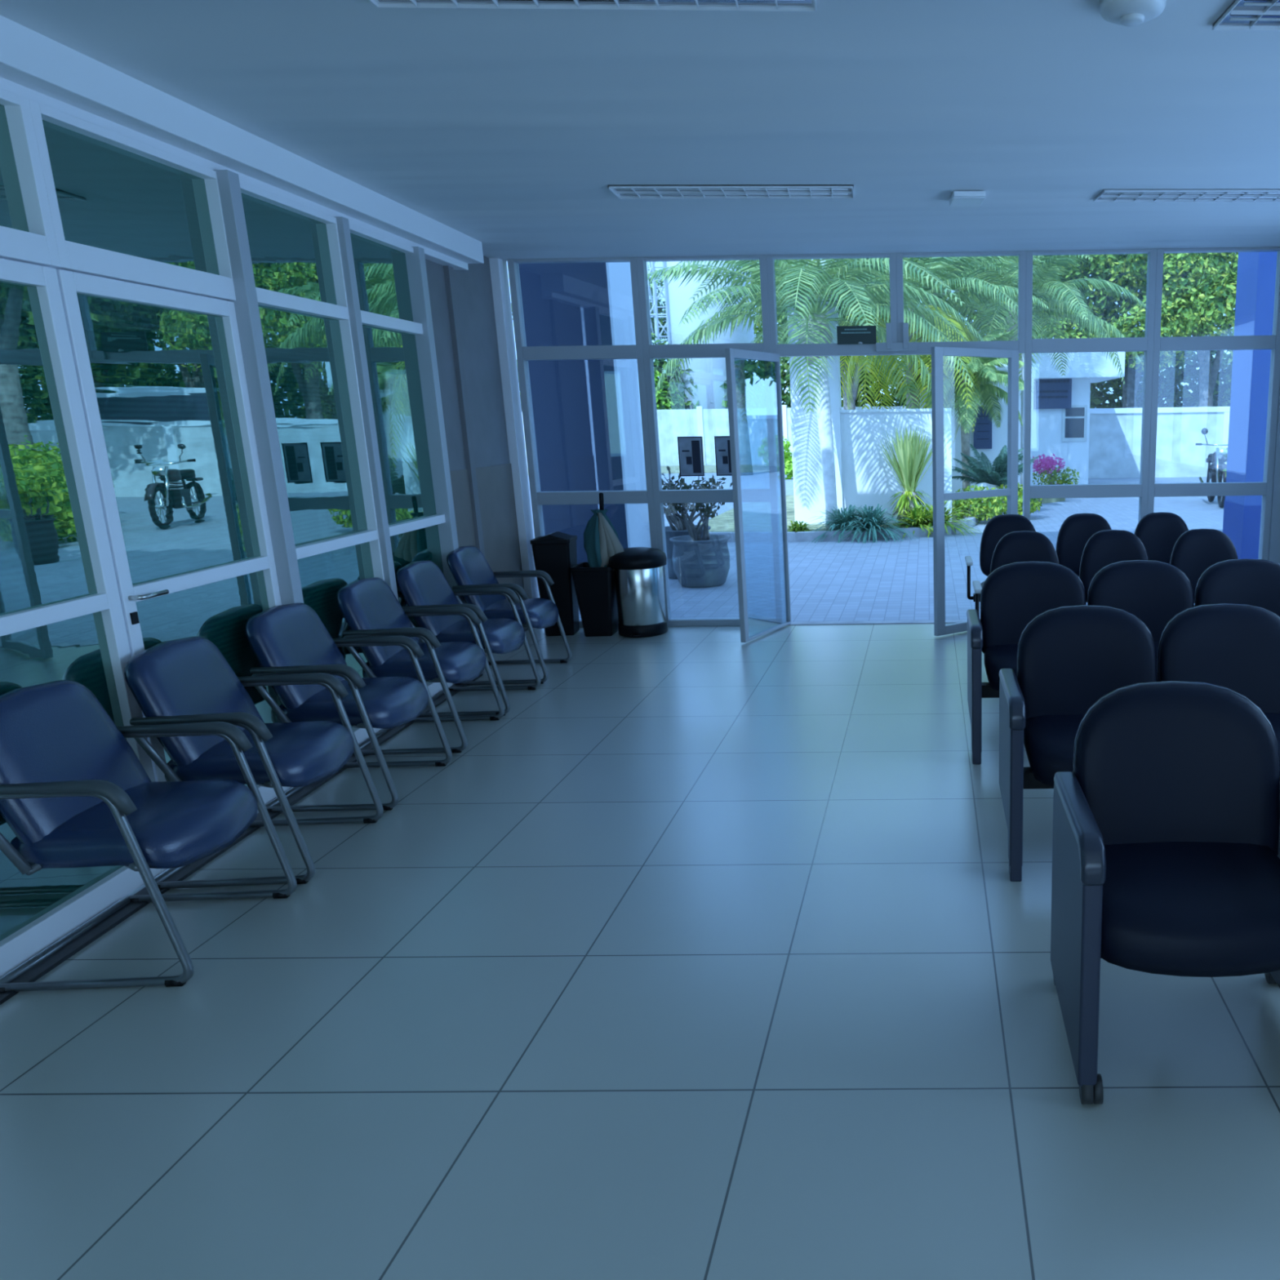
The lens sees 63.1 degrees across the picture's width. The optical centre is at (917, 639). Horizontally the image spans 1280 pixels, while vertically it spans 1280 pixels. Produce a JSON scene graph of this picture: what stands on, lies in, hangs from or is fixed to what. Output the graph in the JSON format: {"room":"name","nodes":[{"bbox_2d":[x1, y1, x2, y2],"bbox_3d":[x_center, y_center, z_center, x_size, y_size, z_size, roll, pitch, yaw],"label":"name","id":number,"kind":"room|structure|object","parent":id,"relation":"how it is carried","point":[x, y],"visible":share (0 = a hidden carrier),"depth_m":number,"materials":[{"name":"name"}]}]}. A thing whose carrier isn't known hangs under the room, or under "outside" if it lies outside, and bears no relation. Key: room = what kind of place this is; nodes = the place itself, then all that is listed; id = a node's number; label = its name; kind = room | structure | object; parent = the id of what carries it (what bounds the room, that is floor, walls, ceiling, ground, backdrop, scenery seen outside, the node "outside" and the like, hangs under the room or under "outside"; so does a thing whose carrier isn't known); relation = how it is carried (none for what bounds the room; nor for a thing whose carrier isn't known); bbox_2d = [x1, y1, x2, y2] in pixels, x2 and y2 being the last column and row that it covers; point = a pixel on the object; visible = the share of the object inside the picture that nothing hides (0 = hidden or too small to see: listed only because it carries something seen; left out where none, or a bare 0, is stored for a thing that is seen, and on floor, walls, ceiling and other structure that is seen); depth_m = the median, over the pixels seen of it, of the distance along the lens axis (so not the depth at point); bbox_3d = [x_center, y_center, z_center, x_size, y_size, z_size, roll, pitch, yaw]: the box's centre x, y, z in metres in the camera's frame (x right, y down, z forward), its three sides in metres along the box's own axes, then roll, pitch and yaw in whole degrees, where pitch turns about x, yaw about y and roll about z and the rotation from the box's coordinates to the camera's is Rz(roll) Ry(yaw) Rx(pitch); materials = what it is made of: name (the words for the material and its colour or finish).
{"room":"waiting room","nodes":[
{"label":"waiting room","id":0,"kind":"room"},
{"bbox_2d":[425,255,528,656],"bbox_3d":[-2.762,-0.143,1.697,0.280,2.675,11.360,-2,13,-3],"label":"wall","id":1,"kind":"structure","parent":0,"point":[462,304],"depth_m":6.60,"materials":[{"name":"grey paint"}]},
{"bbox_2d":[0,88,61,266],"bbox_3d":[-2.677,-0.309,2.806,0.080,2.510,0.903,-2,13,-3],"label":"window","id":2,"kind":"structure","parent":1,"relation":"in","point":[27,233],"depth_m":2.97,"materials":[{"name":"white metal"}]},
{"bbox_2d":[0,257,167,977],"bbox_3d":[-2.674,-0.079,2.861,0.060,2.013,0.881,-2,13,-3],"label":"door","id":3,"kind":"structure","parent":2,"relation":"attached to","point":[61,615],"depth_m":3.04,"materials":[{"name":"white metal"}]},
{"bbox_2d":[28,98,235,300],"bbox_3d":[-2.732,-0.508,3.696,0.080,2.510,0.924,-2,13,-3],"label":"window","id":4,"kind":"structure","parent":1,"relation":"in","point":[123,208],"depth_m":3.42,"materials":[{"name":"white metal"}]},
{"bbox_2d":[56,269,293,810],"bbox_3d":[-2.703,-0.277,3.741,0.110,2.013,0.898,-2,13,-3],"label":"door","id":5,"kind":"structure","parent":4,"relation":"attached to","point":[161,375],"depth_m":3.62,"materials":[{"name":"clear glass"}]},
{"bbox_2d":[0,673,483,1004],"bbox_3d":[-2.603,0.800,3.561,0.079,0.012,5.360,-2,13,-3],"label":"baseboard","id":6,"kind":"structure","parent":1,"relation":"attached to","point":[42,968],"depth_m":3.23,"materials":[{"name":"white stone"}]},
{"bbox_2d":[0,14,484,270],"bbox_3d":[-2.704,-1.362,1.356,0.422,0.190,10.220,-2,13,-3],"label":"beam","id":7,"kind":"structure","parent":1,"relation":"attached to","point":[36,67],"depth_m":3.62,"materials":[{"name":"white paint"}]},
{"bbox_2d":[213,169,303,604],"bbox_3d":[-2.737,-0.612,4.147,0.125,2.515,0.070,-2,13,-3],"label":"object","id":8,"kind":"structure","parent":1,"relation":"attached to","point":[246,304],"depth_m":4.04,"materials":[{"name":"grey metal"}]},
{"bbox_2d":[239,180,384,745],"bbox_3d":[-2.786,-0.708,4.586,0.080,2.510,0.903,-2,13,-3],"label":"window","id":9,"kind":"structure","parent":1,"relation":"in","point":[295,249],"depth_m":4.59,"materials":[{"name":"clear glass"}]},
{"bbox_2d":[333,216,398,600],"bbox_3d":[-2.798,-0.809,5.026,0.110,2.515,0.060,-2,13,-3],"label":"trim","id":10,"kind":"structure","parent":1,"relation":"attached to","point":[343,225],"depth_m":4.92,"materials":[{"name":"grey metal"}]},
{"bbox_2d":[348,222,454,697],"bbox_3d":[-2.839,-0.900,5.445,0.080,2.510,0.860,-2,13,-3],"label":"window","id":11,"kind":"structure","parent":1,"relation":"in","point":[388,326],"depth_m":5.40,"materials":[{"name":"clear glass"}]},
{"bbox_2d":[404,246,465,604],"bbox_3d":[-2.849,-0.994,5.852,0.110,2.515,0.075,-2,13,-3],"label":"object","id":12,"kind":"structure","parent":1,"relation":"attached to","point":[415,261],"depth_m":5.74,"materials":[{"name":"grey metal"}]},
{"bbox_2d":[488,257,539,629],"bbox_3d":[-2.970,-1.400,7.303,0.070,2.675,0.150,-1,13,1],"label":"trim","id":13,"kind":"structure","parent":1,"relation":"attached to","point":[498,267],"depth_m":7.21,"materials":[{"name":"white paint"}]},
{"bbox_2d":[506,257,657,627],"bbox_3d":[-2.436,-1.412,7.321,0.920,2.675,0.090,-1,13,1],"label":"window","id":14,"kind":"structure","parent":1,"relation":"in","point":[524,353],"depth_m":7.17,"materials":[{"name":"grey metal"}]},
{"bbox_2d":[0,623,1279,1279],"bbox_3d":[-0.388,1.199,1.949,6.350,0.120,11.670,-1,13,1],"label":"floor","id":15,"kind":"structure","parent":0,"point":[708,954],"depth_m":2.52,"materials":[{"name":"tile"}]},
{"bbox_2d":[0,680,297,991],"bbox_3d":[-2.340,0.530,2.936,0.558,0.812,0.570,-2,13,-3],"label":"chair","id":16,"kind":"object","parent":15,"relation":"on","point":[74,793],"visible":1,"depth_m":2.82,"materials":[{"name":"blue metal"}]},
{"bbox_2d":[124,635,383,888],"bbox_3d":[-2.377,0.394,3.544,0.558,0.812,0.570,-2,13,-4],"label":"chair","id":17,"kind":"object","parent":15,"relation":"on","point":[188,679],"visible":0.88,"depth_m":3.39,"materials":[{"name":"blue leather"}]},
{"bbox_2d":[244,602,452,812],"bbox_3d":[-2.416,0.249,4.190,0.558,0.812,0.570,-1,13,-2],"label":"chair","id":18,"kind":"object","parent":15,"relation":"on","point":[291,638],"visible":0.87,"depth_m":4.03,"materials":[{"name":"blue leather"}]},
{"bbox_2d":[336,577,504,755],"bbox_3d":[-2.458,0.096,4.877,0.558,0.812,0.570,-2,13,-4],"label":"chair","id":19,"kind":"object","parent":15,"relation":"on","point":[369,606],"visible":0.88,"depth_m":4.71,"materials":[{"name":"blue leather"}]},
{"bbox_2d":[395,560,540,717],"bbox_3d":[-2.494,-0.037,5.469,0.558,0.812,0.570,-2,13,-3],"label":"chair","id":20,"kind":"object","parent":15,"relation":"on","point":[422,584],"visible":0.76,"depth_m":5.34,"materials":[{"name":"blue leather"}]},
{"bbox_2d":[446,545,571,685],"bbox_3d":[-2.534,-0.180,6.109,0.558,0.812,0.570,-2,13,-4],"label":"chair","id":21,"kind":"object","parent":15,"relation":"on","point":[469,568],"visible":0.8,"depth_m":5.95,"materials":[{"name":"blue leather"}]},
{"bbox_2d":[529,531,579,635],"bbox_3d":[-2.663,-0.418,7.301,0.276,0.751,0.276,-2,13,-6],"label":"waste bin","id":22,"kind":"object","parent":15,"relation":"on","point":[555,553],"visible":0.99,"depth_m":7.18,"materials":[{"name":"black plastic"}]},
{"bbox_2d":[569,561,618,636],"bbox_3d":[-2.357,-0.300,7.283,0.296,0.520,0.296,-1,13,-1],"label":"trash can","id":23,"kind":"object","parent":15,"relation":"on","point":[594,587],"visible":0.78,"depth_m":7.17,"materials":[{"name":"black plastic"}]},
{"bbox_2d":[583,492,624,571],"bbox_3d":[-2.269,-0.578,7.206,0.317,0.994,0.206,-1,13,1],"label":"umbrella","id":24,"kind":"object","parent":23,"relation":"in","point":[602,542],"visible":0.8,"depth_m":7.11,"materials":[{"name":"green fabric"}]},
{"bbox_2d":[608,546,667,637],"bbox_3d":[-2.053,-0.364,7.283,0.416,0.636,0.423,-1,13,1],"label":"pedal bin","id":25,"kind":"object","parent":15,"relation":"on","point":[638,575],"visible":0.99,"depth_m":7.15,"materials":[{"name":"silver metal"}]},
{"bbox_2d":[635,254,783,626],"bbox_3d":[-1.516,-1.422,7.310,0.920,2.675,0.090,-1,13,1],"label":"window","id":26,"kind":"structure","parent":15,"relation":"on","point":[651,351],"depth_m":7.27,"materials":[{"name":"grey metal"}]},
{"bbox_2d":[677,436,704,476],"bbox_3d":[-1.683,-1.362,7.315,0.184,0.290,0.004,-1,13,1],"label":"poster","id":27,"kind":"object","parent":26,"relation":"attached to","point":[691,455],"visible":1,"depth_m":7.31,"materials":[{"name":"paper"}]},
{"bbox_2d":[681,440,701,473],"bbox_3d":[-1.681,-1.359,7.315,0.133,0.238,0.002,-1,13,1],"label":"picture","id":28,"kind":"object","parent":27,"relation":"attached to","point":[691,450],"depth_m":7.32,"materials":[{"name":"grey"}]},
{"bbox_2d":[714,435,731,475],"bbox_3d":[-1.415,-1.365,7.312,0.172,0.290,0.004,-1,13,1],"label":"poster","id":29,"kind":"object","parent":26,"relation":"attached to","point":[722,449],"visible":0.66,"depth_m":7.31,"materials":[{"name":"paper"}]},
{"bbox_2d":[718,440,731,472],"bbox_3d":[-1.413,-1.362,7.312,0.125,0.238,0.002,-1,13,1],"label":"picture","id":30,"kind":"object","parent":29,"relation":"attached to","point":[724,449],"depth_m":7.31,"materials":[{"name":"grey"}]},
{"bbox_2d":[787,619,967,625],"bbox_3d":[-0.116,-0.127,7.588,1.830,0.026,0.100,-1,13,1],"label":"trim","id":31,"kind":"structure","parent":15,"relation":"on","point":[886,622],"depth_m":7.57,"materials":[{"name":"metal"}]},
{"bbox_2d":[964,511,1188,601],"bbox_3d":[1.120,-0.379,6.581,1.606,0.885,0.548,-1,13,1],"label":"seat","id":32,"kind":"object","parent":15,"relation":"on","point":[1158,532],"visible":0.27,"depth_m":6.70,"materials":[{"name":"black plastic"}]},
{"bbox_2d":[1022,248,1156,523],"bbox_3d":[1.244,-1.454,7.277,0.920,2.675,0.090,-1,13,1],"label":"window","id":33,"kind":"structure","parent":15,"relation":"on","point":[1145,344],"depth_m":7.12,"materials":[{"name":"grey metal"}]},
{"bbox_2d":[972,528,1238,617],"bbox_3d":[1.116,-0.153,5.576,1.606,0.885,0.548,-1,13,1],"label":"seat","id":34,"kind":"object","parent":15,"relation":"on","point":[1195,550],"visible":0.15,"depth_m":5.69,"materials":[{"name":"black plastic"}]},
{"bbox_2d":[966,558,1279,764],"bbox_3d":[1.067,0.082,4.624,1.660,0.846,0.567,-1,13,1],"label":"row of chairs","id":35,"kind":"object","parent":15,"relation":"on","point":[1013,594],"visible":0.59,"depth_m":4.72,"materials":[{"name":"black leather"}]},
{"bbox_2d":[999,603,1279,881],"bbox_3d":[1.132,0.336,3.491,1.660,0.846,0.567,-1,13,1],"label":"row of chairs","id":36,"kind":"object","parent":15,"relation":"on","point":[1069,658],"visible":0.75,"depth_m":3.59,"materials":[{"name":"black leather"}]},
{"bbox_2d":[1050,680,1279,1104],"bbox_3d":[0.678,0.582,2.408,0.648,0.853,0.569,-1,13,1],"label":"chair","id":37,"kind":"object","parent":15,"relation":"on","point":[1166,832],"visible":1,"depth_m":2.47,"materials":[{"name":"black leather"}]},
{"bbox_2d":[1146,246,1279,559],"bbox_3d":[2.164,-1.465,7.266,0.920,2.675,0.090,-1,13,1],"label":"window","id":38,"kind":"structure","parent":15,"relation":"on","point":[1264,488],"depth_m":7.15,"materials":[{"name":"grey metal"}]},
{"bbox_2d":[0,0,1279,261],"bbox_3d":[-0.502,-1.528,1.342,6.800,0.120,11.680,-1,13,1],"label":"ceiling","id":39,"kind":"structure","parent":0,"point":[508,130],"depth_m":3.72,"materials":[{"name":"white paint"}]},
{"bbox_2d":[368,0,816,11],"bbox_3d":[-0.883,-1.746,2.641,1.210,0.016,0.240,-2,13,-3],"label":"recessed light","id":40,"kind":"object","parent":39,"relation":"in","point":[633,5],"visible":1,"depth_m":2.75,"materials":[{"name":"white metal"}]},
{"bbox_2d":[607,184,853,199],"bbox_3d":[-0.931,-2.277,5.007,1.210,0.016,0.240,-2,13,-3],"label":"recessed light","id":41,"kind":"object","parent":39,"relation":"in","point":[732,191],"visible":1,"depth_m":5.00,"materials":[{"name":"white metal"}]},
{"bbox_2d":[765,253,917,356],"bbox_3d":[-0.537,-2.399,7.066,1.066,0.690,0.120,-1,13,1],"label":"window","id":42,"kind":"structure","parent":39,"relation":"attached to","point":[788,349],"depth_m":7.07,"materials":[{"name":"grey metal"}]},
{"bbox_2d":[724,348,791,642],"bbox_3d":[-1.121,-1.024,7.024,0.041,1.988,0.686,4,14,20],"label":"door","id":43,"kind":"structure","parent":42,"relation":"attached to","point":[730,353],"depth_m":6.84,"materials":[{"name":"grey metal"}]},
{"bbox_2d":[836,325,876,344],"bbox_3d":[-0.438,-2.185,7.059,0.280,0.127,0.032,-1,13,1],"label":"door sign","id":44,"kind":"object","parent":42,"relation":"attached to","point":[846,335],"visible":1,"depth_m":7.06,"materials":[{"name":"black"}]},
{"bbox_2d":[895,250,1026,355],"bbox_3d":[0.310,-2.412,7.071,0.920,0.690,0.090,-1,13,1],"label":"window","id":45,"kind":"structure","parent":39,"relation":"attached to","point":[923,348],"depth_m":7.04,"materials":[{"name":"grey metal"}]},
{"bbox_2d":[931,346,1018,636],"bbox_3d":[0.420,-1.056,7.067,0.779,1.988,0.048,-10,16,-37],"label":"door","id":46,"kind":"structure","parent":45,"relation":"attached to","point":[940,628],"depth_m":6.94,"materials":[{"name":"grey metal"}]},
{"bbox_2d":[949,191,985,206],"bbox_3d":[0.261,-2.322,5.182,0.170,0.035,0.225,-2,13,-3],"label":"recessed light","id":47,"kind":"object","parent":39,"relation":"in","point":[958,198],"visible":1,"depth_m":5.11,"materials":[{"name":"white plastic"}]},
{"bbox_2d":[1099,0,1165,26],"bbox_3d":[0.608,-1.780,2.792,0.184,0.056,0.184,-1,13,1],"label":"smoke detector","id":48,"kind":"object","parent":39,"relation":"attached to","point":[1128,13],"visible":1,"depth_m":2.76,"materials":[{"name":"grey plastic"}]},
{"bbox_2d":[1093,188,1279,202],"bbox_3d":[1.561,-2.366,5.246,1.210,0.016,0.240,-2,13,-3],"label":"recessed light","id":49,"kind":"object","parent":39,"relation":"in","point":[1215,194],"visible":1,"depth_m":5.24,"materials":[{"name":"white"}]},
{"bbox_2d":[1212,0,1279,31],"bbox_3d":[1.499,-1.835,2.886,1.210,0.016,0.240,-2,13,-3],"label":"recessed light","id":50,"kind":"object","parent":39,"relation":"in","point":[1241,15],"visible":1,"depth_m":2.90,"materials":[{"name":"white"}]},
{"bbox_2d":[651,260,755,408],"bbox_3d":[-8.060,-12.703,37.707,3.463,11.600,3.240,-1,13,1],"label":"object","id":51,"kind":"object","parent":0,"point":[708,374],"visible":0.19,"depth_m":36.68,"materials":[{"name":"white"}]},
{"bbox_3d":[2.727,-0.193,1.571,0.140,2.675,11.600,-1,13,1],"label":"wall","id":52,"kind":"structure","parent":0,"visible":0},
{"bbox_2d":[1267,382,1279,564],"bbox_3d":[2.677,-1.471,7.260,0.106,2.675,0.120,-1,13,1],"label":"trim","id":53,"kind":"structure","parent":52,"relation":"attached to","point":[1274,536],"depth_m":7.31,"materials":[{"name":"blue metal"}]},
{"label":"outside","id":54,"kind":"structure","parent":0,"visible":0},
{"bbox_2d":[528,471,1223,622],"bbox_3d":[0.466,-9.070,47.915,120.000,0.200,82.520,-1,13,1],"label":"paved ground","id":55,"kind":"structure","parent":54,"point":[832,580],"depth_m":10.56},
{"bbox_2d":[518,262,650,564],"bbox_3d":[-2.910,-3.014,8.447,0.750,5.380,0.660,-1,13,1],"label":"wall","id":56,"kind":"structure","parent":55,"relation":"on","point":[587,415],"depth_m":8.37,"materials":[{"name":"blue paint"}]},
{"bbox_2d":[511,264,667,344],"bbox_3d":[-14.354,-13.267,45.060,7.710,9.671,4.958,-1,13,-2],"label":"tree","id":57,"kind":"object","parent":55,"relation":"on","point":[662,320],"visible":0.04,"depth_m":44.53,"materials":[{"name":"green plant"}]},
{"bbox_2d":[527,464,779,473],"bbox_3d":[-11.423,-5.693,33.113,16.500,0.030,4.900,-1,13,1],"label":"lawn strip","id":58,"kind":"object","parent":55,"relation":"on","point":[744,468],"visible":0.02,"depth_m":32.59,"materials":[{"name":"green plant"}]},
{"bbox_2d":[646,261,669,389],"bbox_3d":[-10.860,-13.858,42.086,1.287,12.054,1.300,-1,13,1],"label":"lattice mast","id":59,"kind":"object","parent":55,"relation":"on","point":[651,264],"visible":0.09,"depth_m":41.89,"materials":[{"name":"metal"}]},
{"bbox_2d":[653,368,676,409],"bbox_3d":[-10.003,-8.319,36.799,2.070,3.675,1.750,-1,13,1],"label":"shrub","id":60,"kind":"object","parent":55,"relation":"on","point":[663,399],"visible":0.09,"depth_m":36.41,"materials":[{"name":"green plant"}]},
{"bbox_2d":[661,477,730,587],"bbox_3d":[-2.198,-1.036,9.495,0.734,1.042,0.750,-1,13,1],"label":"potted shrub","id":61,"kind":"object","parent":55,"relation":"on","point":[700,560],"visible":0.75,"depth_m":9.45,"materials":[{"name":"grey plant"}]},
{"bbox_2d":[669,534,730,587],"bbox_3d":[-2.115,-0.770,9.635,0.578,0.460,0.578,-1,13,1],"label":"pot","id":62,"kind":"object","parent":61,"relation":"on","point":[699,561],"depth_m":9.43,"materials":[{"name":"grey ceramic"}]},
{"bbox_2d":[661,465,732,578],"bbox_3d":[-2.389,-1.216,10.071,0.979,1.146,0.639,-5,13,-17],"label":"potted shrub","id":63,"kind":"object","parent":55,"relation":"on","point":[679,529],"visible":0.38,"depth_m":9.99,"materials":[{"name":"green plant"}]},
{"bbox_2d":[665,524,711,578],"bbox_3d":[-2.410,-0.907,10.171,0.567,0.500,0.567,-1,13,1],"label":"pot","id":64,"kind":"object","parent":63,"relation":"on","point":[671,531],"depth_m":9.93,"materials":[{"name":"ceramic"}]},
{"bbox_2d":[521,404,906,466],"bbox_3d":[-6.164,-7.345,35.409,21.000,2.100,0.300,-1,13,1],"label":"wall","id":65,"kind":"structure","parent":55,"relation":"on","point":[707,424],"depth_m":35.27,"materials":[{"name":"paint"}]},
{"bbox_2d":[751,260,789,398],"bbox_3d":[-6.532,-13.534,45.140,6.227,9.942,5.039,-6,14,-20],"label":"tree","id":66,"kind":"object","parent":55,"relation":"on","point":[759,329],"visible":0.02,"depth_m":43.70,"materials":[{"name":"green plant"}]},
{"bbox_2d":[756,435,793,479],"bbox_3d":[-3.653,-4.949,26.647,1.325,1.307,0.960,-1,13,1],"label":"shrub","id":67,"kind":"object","parent":55,"relation":"on","point":[788,458],"visible":0.37,"depth_m":26.48,"materials":[{"name":"green plant"}]},
{"bbox_2d":[753,260,917,409],"bbox_3d":[-2.847,-10.414,31.092,6.098,9.910,5.444,2,13,11],"label":"tree","id":68,"kind":"object","parent":55,"relation":"on","point":[854,390],"visible":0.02,"depth_m":31.87,"materials":[{"name":"green plant"}]},
{"bbox_2d":[709,514,978,542],"bbox_3d":[-0.210,-1.689,14.380,6.364,0.120,2.280,-12,17,-40],"label":"curb","id":69,"kind":"object","parent":55,"relation":"on","point":[748,536],"visible":0.61,"depth_m":13.04,"materials":[{"name":"concrete"}]},
{"bbox_2d":[785,258,951,524],"bbox_3d":[-0.678,-3.901,14.033,2.300,4.600,0.300,-1,13,1],"label":"wall","id":70,"kind":"structure","parent":55,"relation":"on","point":[863,476],"depth_m":14.18,"materials":[{"name":"white paint"}]},
{"bbox_2d":[516,332,1233,411],"bbox_3d":[2.352,-8.984,37.486,42.324,5.578,3.112,-1,13,1],"label":"understory","id":71,"kind":"object","parent":55,"relation":"on","point":[1168,388],"visible":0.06,"depth_m":36.72,"materials":[{"name":"green plant"}]},
{"bbox_2d":[700,494,1065,532],"bbox_3d":[-0.228,-2.158,16.558,6.000,0.080,7.150,-1,13,1],"label":"planting bed","id":72,"kind":"object","parent":55,"relation":"on","point":[757,516],"visible":0.06,"depth_m":15.37,"materials":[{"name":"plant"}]},
{"bbox_2d":[647,257,999,528],"bbox_3d":[-1.306,-3.893,13.393,4.786,4.761,4.973,-1,13,1],"label":"palm tree","id":73,"kind":"object","parent":72,"relation":"on","point":[815,327],"visible":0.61,"depth_m":12.96,"materials":[{"name":"green plant"}]},
{"bbox_2d":[808,504,887,542],"bbox_3d":[-0.930,-1.544,13.344,1.462,0.576,1.516,-1,13,1],"label":"clump","id":74,"kind":"object","parent":72,"relation":"on","point":[846,518],"visible":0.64,"depth_m":13.18,"materials":[{"name":"plant"}]},
{"bbox_2d":[831,503,919,543],"bbox_3d":[-0.615,-1.542,13.299,1.423,0.581,1.519,-8,15,-29],"label":"clump","id":75,"kind":"object","parent":72,"relation":"on","point":[875,515],"visible":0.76,"depth_m":13.07,"materials":[{"name":"plant"}]},
{"bbox_2d":[875,424,933,526],"bbox_3d":[-0.123,-2.310,13.837,0.940,1.433,1.013,-10,16,-36],"label":"yucca","id":76,"kind":"object","parent":72,"relation":"on","point":[911,454],"visible":0.9,"depth_m":13.71,"materials":[{"name":"green plant"}]},
{"bbox_2d":[778,255,1049,446],"bbox_3d":[-0.182,-4.404,16.204,4.248,4.486,4.033,-5,13,-18],"label":"palm tree","id":77,"kind":"object","parent":72,"relation":"on","point":[939,265],"visible":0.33,"depth_m":15.47,"materials":[{"name":"green plant"}]},
{"bbox_2d":[884,503,952,538],"bbox_3d":[-0.023,-1.650,13.629,1.219,0.450,1.203,-1,13,1],"label":"clump","id":78,"kind":"object","parent":72,"relation":"on","point":[917,513],"visible":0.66,"depth_m":13.49,"materials":[{"name":"green plant"}]},
{"bbox_2d":[896,500,982,537],"bbox_3d":[0.265,-1.694,13.774,1.508,0.537,1.428,-1,13,1],"label":"clump","id":79,"kind":"object","parent":72,"relation":"on","point":[947,517],"visible":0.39,"depth_m":13.65,"materials":[{"name":"green plant"}]},
{"bbox_2d":[893,324,1034,509],"bbox_3d":[0.763,-3.576,15.998,2.267,2.928,2.250,-1,13,1],"label":"palm tree","id":80,"kind":"object","parent":72,"relation":"on","point":[988,372],"visible":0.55,"depth_m":15.57,"materials":[{"name":"green plant"}]},
{"bbox_2d":[951,439,1039,487],"bbox_3d":[1.165,-2.637,15.819,1.314,1.141,1.453,6,14,28],"label":"cycad","id":81,"kind":"object","parent":72,"relation":"on","point":[997,475],"visible":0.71,"depth_m":15.67,"materials":[{"name":"green plant"}]},
{"bbox_2d":[951,482,1043,523],"bbox_3d":[1.193,-2.103,15.061,1.668,0.579,0.907,-13,17,-42],"label":"clipped hedge","id":82,"kind":"object","parent":72,"relation":"on","point":[995,506],"visible":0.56,"depth_m":14.72,"materials":[{"name":"green plant"}]},
{"bbox_2d":[913,254,1146,395],"bbox_3d":[1.840,-5.287,18.204,4.591,5.270,4.550,5,14,24],"label":"palm tree","id":83,"kind":"object","parent":72,"relation":"on","point":[1042,284],"visible":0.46,"depth_m":17.52,"materials":[{"name":"green plant"}]},
{"bbox_2d":[1032,453,1079,484],"bbox_3d":[2.694,-3.269,19.523,1.057,0.848,0.692,-1,13,1],"label":"bougainvillea","id":84,"kind":"object","parent":72,"relation":"on","point":[1046,464],"visible":0.77,"depth_m":19.43,"materials":[{"name":"pink plant"}]},
{"bbox_2d":[920,366,1035,504],"bbox_3d":[0.941,-3.544,17.337,2.190,2.410,0.260,-1,13,1],"label":"wall","id":85,"kind":"structure","parent":55,"relation":"on","point":[999,435],"depth_m":17.23,"materials":[{"name":"paint"}]},
{"bbox_2d":[973,406,991,448],"bbox_3d":[1.132,-3.695,17.155,0.320,0.720,0.066,-1,13,1],"label":"notice board","id":86,"kind":"object","parent":85,"relation":"attached to","point":[982,427],"visible":0.86,"depth_m":17.14,"materials":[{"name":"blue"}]},
{"bbox_2d":[1020,353,1024,508],"bbox_3d":[1.757,-4.956,16.294,0.160,5.600,0.160,-1,13,1],"label":"lamp post","id":87,"kind":"object","parent":55,"relation":"on","point":[1022,354],"visible":0.02,"depth_m":16.54,"materials":[{"name":"metal"}]},
{"bbox_2d":[995,351,1124,484],"bbox_3d":[3.114,-5.073,22.841,2.600,2.920,3.550,-1,13,1],"label":"house","id":88,"kind":"structure","parent":55,"relation":"on","point":[1064,433],"depth_m":21.61,"materials":[{"name":"paint"}]},
{"bbox_2d":[1033,378,1071,408],"bbox_3d":[2.924,-5.362,21.448,0.840,0.640,0.086,-1,13,1],"label":"sign","id":89,"kind":"object","parent":88,"relation":"attached to","point":[1048,393],"visible":0.98,"depth_m":21.41,"materials":[{"name":"blue"}]},
{"bbox_2d":[966,253,1217,359],"bbox_3d":[4.782,-9.431,29.175,7.656,8.621,5.434,-1,13,1],"label":"tree","id":90,"kind":"object","parent":55,"relation":"on","point":[1118,265],"visible":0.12,"depth_m":27.89,"materials":[{"name":"green plant"}]},
{"bbox_2d":[1036,252,1237,408],"bbox_3d":[6.744,-10.689,31.836,7.937,9.856,7.062,-1,13,1],"label":"tree","id":91,"kind":"object","parent":55,"relation":"on","point":[1131,379],"visible":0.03,"depth_m":30.20,"materials":[{"name":"green plant"}]},
{"bbox_2d":[1088,406,1230,478],"bbox_3d":[12.691,-5.107,25.056,17.700,1.750,0.220,-1,13,1],"label":"wall","id":92,"kind":"structure","parent":55,"relation":"on","point":[1114,433],"depth_m":25.07,"materials":[{"name":"paint"}]},
{"bbox_2d":[1120,252,1238,406],"bbox_3d":[8.588,-10.082,28.325,6.607,10.158,5.378,-1,13,1],"label":"tree","id":93,"kind":"object","parent":55,"relation":"on","point":[1210,323],"visible":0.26,"depth_m":27.49,"materials":[{"name":"green plant"}]},
{"bbox_2d":[1195,427,1227,507],"bbox_3d":[5.214,-3.038,17.270,0.817,1.335,1.890,-3,13,-10],"label":"motorcycle","id":94,"kind":"object","parent":55,"relation":"on","point":[1215,473],"visible":0.68,"depth_m":16.92,"materials":[{"name":"black metal"}]},
{"bbox_2d":[1222,251,1277,559],"bbox_3d":[3.173,-3.177,8.789,0.490,5.380,0.600,-1,13,1],"label":"porch column","id":95,"kind":"structure","parent":55,"relation":"on","point":[1256,271],"depth_m":8.85,"materials":[{"name":"blue paint"}]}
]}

